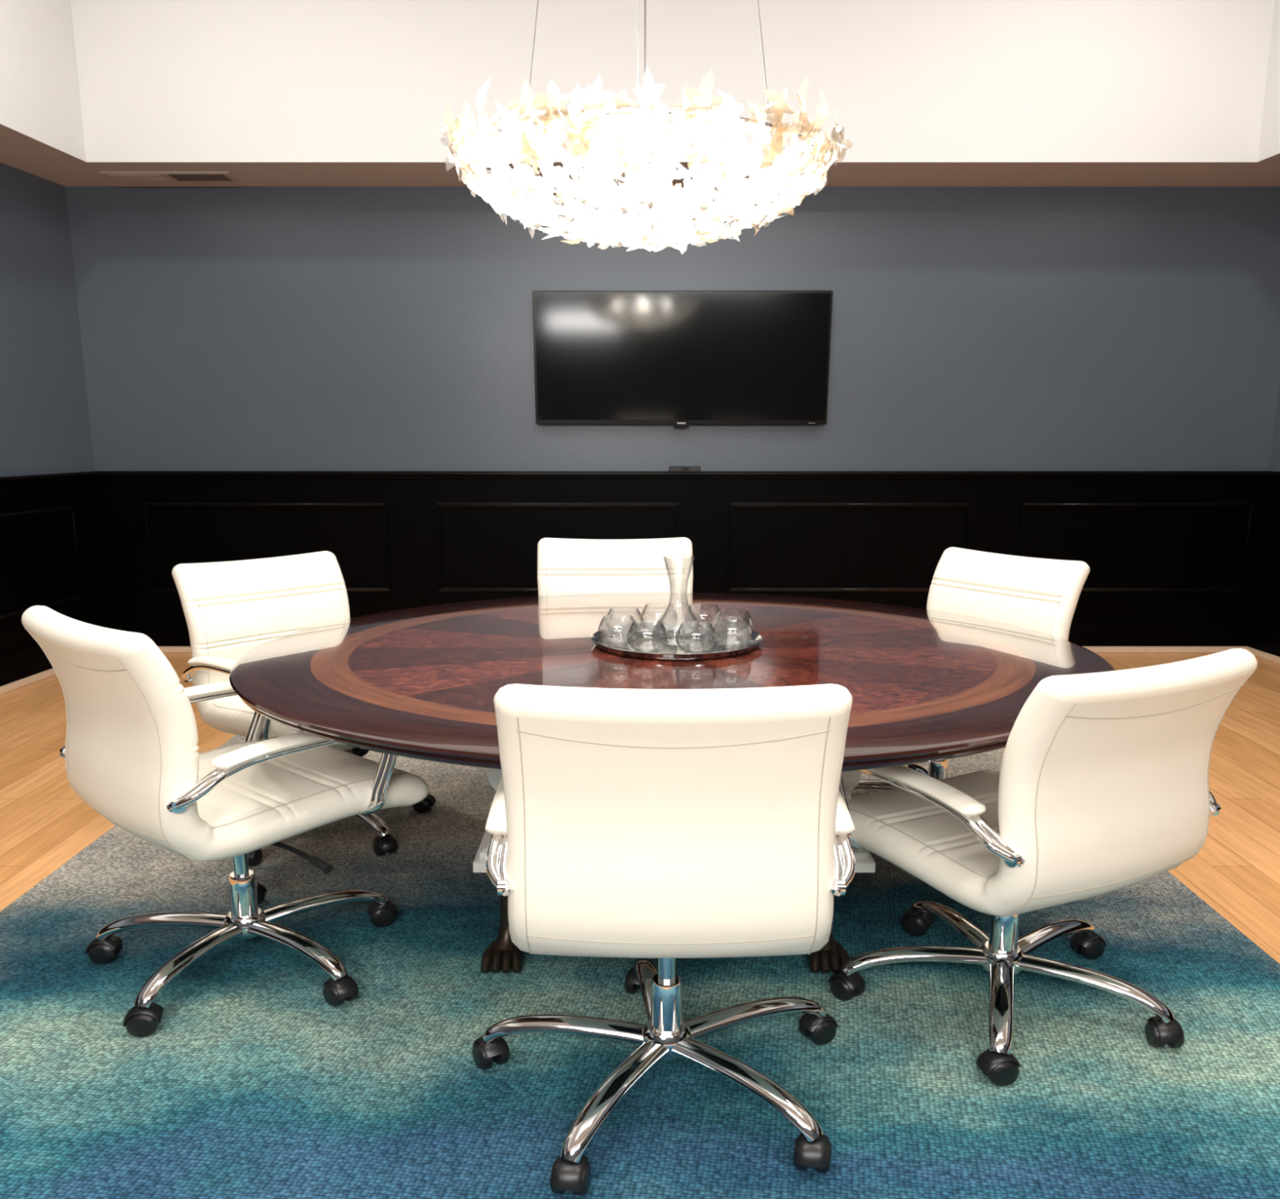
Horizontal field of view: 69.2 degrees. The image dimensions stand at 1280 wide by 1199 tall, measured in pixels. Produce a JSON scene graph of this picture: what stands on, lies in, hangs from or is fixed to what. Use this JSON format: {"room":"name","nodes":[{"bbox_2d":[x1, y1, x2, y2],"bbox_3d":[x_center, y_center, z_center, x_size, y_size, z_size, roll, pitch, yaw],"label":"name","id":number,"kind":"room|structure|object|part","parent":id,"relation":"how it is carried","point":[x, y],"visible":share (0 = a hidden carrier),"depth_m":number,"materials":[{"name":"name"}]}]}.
{"room":"conference room","nodes":[
{"label":"conference room","id":0,"kind":"room"},
{"bbox_2d":[0,162,94,476],"bbox_3d":[-3.700,-0.379,2.010,0.120,2.750,7.430,1,10,5],"label":"wall","id":1,"kind":"structure","parent":0,"point":[45,427],"depth_m":5.15,"materials":[{"name":"grey paint"}]},
{"bbox_2d":[0,668,56,694],"bbox_3d":[-3.604,0.956,2.243,0.020,0.040,7.310,1,10,5],"label":"baseboard","id":2,"kind":"structure","parent":1,"relation":"attached to","point":[15,685],"depth_m":5.05,"materials":[{"name":"paint"}]},
{"bbox_2d":[0,471,112,686],"bbox_3d":[-3.618,0.421,2.147,0.044,1.126,7.310,1,10,5],"label":"wainscoting","id":3,"kind":"structure","parent":1,"relation":"attached to","point":[52,553],"depth_m":5.20,"materials":[{"name":"black paint"}]},
{"bbox_2d":[0,0,1279,162],"bbox_3d":[0.175,-2.405,1.694,7.010,1.350,6.350,0,10,0],"label":"ceiling","id":4,"kind":"structure","parent":0,"point":[89,81],"depth_m":4.78,"materials":[{"name":"white paint"}]},
{"bbox_2d":[440,0,853,254],"bbox_3d":[0.008,-2.033,2.219,1.032,2.268,0.838,0,10,0],"label":"chandelier","id":5,"kind":"object","parent":4,"relation":"hanging from","point":[777,182],"visible":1,"depth_m":2.15,"materials":[{"name":"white glass"}]},
{"bbox_3d":[0.012,-1.056,2.400,0.894,0.157,0.754,0,10,0],"label":"steel frame","id":6,"kind":"part","parent":5,"relation":"part of","materials":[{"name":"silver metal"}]},
{"bbox_2d":[0,653,1279,964],"bbox_3d":[0.000,1.031,2.219,9.400,0.100,7.800,0,10,0],"label":"floor","id":7,"kind":"structure","parent":0,"point":[44,823],"depth_m":3.48,"materials":[{"name":"brown wood"}]},
{"bbox_2d":[0,734,1279,1198],"bbox_3d":[-0.090,0.928,2.475,3.480,0.012,3.600,0,10,0],"label":"area rug","id":8,"kind":"object","parent":7,"relation":"on","point":[248,1083],"visible":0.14,"depth_m":2.03,"materials":[{"name":"teal carpet"}]},
{"bbox_2d":[21,605,429,1037],"bbox_3d":[-0.988,0.471,2.318,0.726,0.942,0.716,9,13,40],"label":"office chair","id":9,"kind":"object","parent":8,"relation":"on","point":[130,751],"visible":0.91,"depth_m":2.13,"materials":[{"name":"beige leather"}]},
{"bbox_3d":[-1.003,0.277,2.296,0.772,0.551,0.553,-9,14,-41],"label":"seat and shell","id":10,"kind":"part","parent":9,"relation":"part of","materials":[{"name":"beige leather"}]},
{"bbox_2d":[171,551,436,866],"bbox_3d":[-1.072,0.337,3.121,0.717,0.920,0.703,10,14,44],"label":"office chair","id":11,"kind":"object","parent":8,"relation":"on","point":[231,609],"visible":0.3,"depth_m":3.11,"materials":[{"name":"beige leather"}]},
{"bbox_3d":[-1.077,0.158,3.078,0.781,0.551,0.544,8,13,36],"label":"seat and shell","id":12,"kind":"part","parent":11,"relation":"part of","materials":[{"name":"beige leather"}]},
{"bbox_2d":[537,537,693,595],"bbox_3d":[-0.077,0.273,3.399,0.781,0.947,0.674,0,10,0],"label":"office chair","id":13,"kind":"object","parent":8,"relation":"on","point":[565,566],"visible":0.13,"depth_m":3.53,"materials":[{"name":"beige leather"}]},
{"bbox_2d":[471,684,855,1195],"bbox_3d":[0.041,0.553,1.886,0.808,0.936,0.672,0,10,0],"label":"office chair","id":14,"kind":"object","parent":8,"relation":"on","point":[666,825],"visible":1,"depth_m":1.60,"materials":[{"name":"beige leather"}]},
{"bbox_3d":[0.055,0.364,1.841,0.595,0.552,0.626,0,10,0],"label":"seat and shell","id":15,"kind":"part","parent":14,"relation":"part of","materials":[{"name":"beige leather"}]},
{"bbox_2d":[229,592,1115,973],"bbox_3d":[0.085,0.501,2.682,2.356,0.743,1.840,0,10,0],"label":"conference table","id":16,"kind":"object","parent":8,"relation":"on","point":[422,682],"visible":0.5,"depth_m":2.38,"materials":[{"name":"brown wood"}]},
{"bbox_2d":[591,621,762,659],"bbox_3d":[0.105,0.116,2.663,0.492,0.021,0.432,0,10,0],"label":"serving tray","id":17,"kind":"object","parent":16,"relation":"on","point":[643,641],"visible":0.88,"depth_m":2.69,"materials":[{"name":"silver metal"}]},
{"bbox_2d":[598,617,637,646],"bbox_3d":[-0.062,0.088,2.617,0.112,0.081,0.100,0,10,0],"label":"drinking glass","id":18,"kind":"object","parent":17,"relation":"on","point":[614,644],"visible":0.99,"depth_m":2.61,"materials":[{"name":"clear glass"}]},
{"bbox_2d":[604,609,643,637],"bbox_3d":[-0.046,0.068,2.728,0.112,0.081,0.100,0,10,0],"label":"drinking glass","id":19,"kind":"object","parent":17,"relation":"on","point":[638,610],"visible":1,"depth_m":2.72,"materials":[{"name":"clear glass"}]},
{"bbox_2d":[626,622,667,653],"bbox_3d":[0.020,0.104,2.530,0.112,0.081,0.100,0,10,0],"label":"drinking glass","id":20,"kind":"object","parent":17,"relation":"on","point":[632,623],"visible":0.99,"depth_m":2.52,"materials":[{"name":"clear glass"}]},
{"bbox_2d":[640,604,677,632],"bbox_3d":[0.058,0.056,2.797,0.112,0.081,0.100,0,10,0],"label":"drinking glass","id":21,"kind":"object","parent":17,"relation":"on","point":[646,604],"visible":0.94,"depth_m":2.79,"materials":[{"name":"clear glass"}]},
{"bbox_2d":[652,555,704,645],"bbox_3d":[0.110,-0.001,2.642,0.152,0.245,0.136,0,10,0],"label":"glass carafe","id":22,"kind":"object","parent":17,"relation":"on","point":[668,642],"visible":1,"depth_m":2.63,"materials":[{"name":"clear glass"}]},
{"bbox_2d":[675,623,716,653],"bbox_3d":[0.152,0.106,2.517,0.112,0.081,0.100,0,10,0],"label":"drinking glass","id":23,"kind":"object","parent":17,"relation":"on","point":[711,624],"visible":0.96,"depth_m":2.51,"materials":[{"name":"clear glass"}]},
{"bbox_2d":[684,604,721,633],"bbox_3d":[0.190,0.058,2.784,0.112,0.081,0.100,0,10,0],"label":"drinking glass","id":24,"kind":"object","parent":17,"relation":"on","point":[690,605],"visible":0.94,"depth_m":2.78,"materials":[{"name":"clear glass"}]},
{"bbox_2d":[711,618,751,648],"bbox_3d":[0.257,0.094,2.586,0.112,0.081,0.100,0,10,0],"label":"drinking glass","id":25,"kind":"object","parent":17,"relation":"on","point":[717,619],"visible":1,"depth_m":2.58,"materials":[{"name":"clear glass"}]},
{"bbox_2d":[714,610,752,639],"bbox_3d":[0.272,0.074,2.696,0.112,0.081,0.100,0,10,0],"label":"drinking glass","id":26,"kind":"object","parent":17,"relation":"on","point":[719,611],"visible":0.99,"depth_m":2.69,"materials":[{"name":"clear glass"}]},
{"bbox_2d":[853,546,1089,790],"bbox_3d":[1.046,0.323,3.179,0.734,0.927,0.699,-8,13,-37],"label":"office chair","id":27,"kind":"object","parent":8,"relation":"on","point":[1042,595],"visible":0.16,"depth_m":3.21,"materials":[{"name":"beige leather"}]},
{"bbox_3d":[1.026,0.138,3.147,0.790,0.551,0.530,-6,12,-28],"label":"seat and shell","id":28,"kind":"part","parent":27,"relation":"part of","materials":[{"name":"beige leather"}]},
{"bbox_2d":[828,648,1257,1086],"bbox_3d":[0.873,0.520,2.180,0.762,0.895,0.686,-5,11,-24],"label":"office chair","id":29,"kind":"object","parent":8,"relation":"on","point":[1101,786],"visible":0.93,"depth_m":1.93,"materials":[{"name":"beige leather"}]},
{"bbox_3d":[0.861,0.351,2.150,0.595,0.551,0.754,-7,12,-33],"label":"seat and shell","id":30,"kind":"part","parent":29,"relation":"part of","materials":[{"name":"beige leather"}]},
{"bbox_2d":[0,124,1279,186],"bbox_3d":[0.165,-1.761,1.754,8.570,0.060,7.520,0,10,0],"label":"ceiling soffit","id":31,"kind":"structure","parent":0,"point":[18,150],"depth_m":5.06,"materials":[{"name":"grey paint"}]},
{"bbox_2d":[99,171,240,181],"bbox_3d":[-2.580,-2.329,5.107,0.700,0.016,0.160,0,10,0],"label":"ceiling vent","id":32,"kind":"object","parent":31,"relation":"in","point":[115,175],"visible":1,"depth_m":5.08,"materials":[{"name":"white metal"}]},
{"bbox_2d":[65,186,1279,471],"bbox_3d":[0.255,-1.037,5.646,7.250,2.750,0.120,0,10,0],"label":"wall","id":33,"kind":"structure","parent":0,"point":[223,328],"depth_m":5.47,"materials":[{"name":"grey paint"}]},
{"bbox_2d":[96,471,1267,646],"bbox_3d":[0.255,-0.224,5.710,7.130,1.126,0.044,0,10,0],"label":"wainscoting","id":34,"kind":"structure","parent":33,"relation":"attached to","point":[1171,557],"depth_m":5.68,"materials":[{"name":"black paint"}]},
{"bbox_2d":[668,466,701,471],"bbox_3d":[0.270,-0.788,5.581,0.190,0.030,0.075,0,10,0],"label":"media box","id":35,"kind":"object","parent":34,"relation":"on","point":[671,468],"visible":1,"depth_m":5.55,"materials":[{"name":"black plastic"}]},
{"bbox_2d":[532,290,832,427],"bbox_3d":[0.245,-1.406,5.449,1.730,0.777,0.125,0,10,0],"label":"television","id":36,"kind":"object","parent":33,"relation":"attached to","point":[678,358],"visible":1,"depth_m":5.41,"materials":[{"name":"black plastic"}]},
{"bbox_2d":[157,646,1246,653],"bbox_3d":[0.255,0.313,5.792,7.130,0.040,0.020,0,10,0],"label":"baseboard","id":37,"kind":"structure","parent":33,"relation":"attached to","point":[163,649],"depth_m":5.78,"materials":[{"name":"paint"}]},
{"bbox_2d":[1269,382,1279,471],"bbox_3d":[4.120,-0.379,2.009,0.120,2.750,7.416,-1,10,-4],"label":"wall","id":38,"kind":"structure","parent":0,"point":[1274,465],"depth_m":5.57,"materials":[{"name":"grey paint"}]},
{"bbox_2d":[1245,646,1279,664],"bbox_3d":[4.024,0.956,2.244,0.020,0.040,7.296,-1,10,-4],"label":"baseboard","id":39,"kind":"structure","parent":38,"relation":"attached to","point":[1257,653],"depth_m":5.63,"materials":[{"name":"paint"}]},
{"bbox_2d":[1246,471,1279,657],"bbox_3d":[4.038,0.421,2.148,0.044,1.126,7.296,-1,10,-4],"label":"wainscoting","id":40,"kind":"structure","parent":38,"relation":"attached to","point":[1264,633],"depth_m":5.62,"materials":[{"name":"black paint"}]}
]}

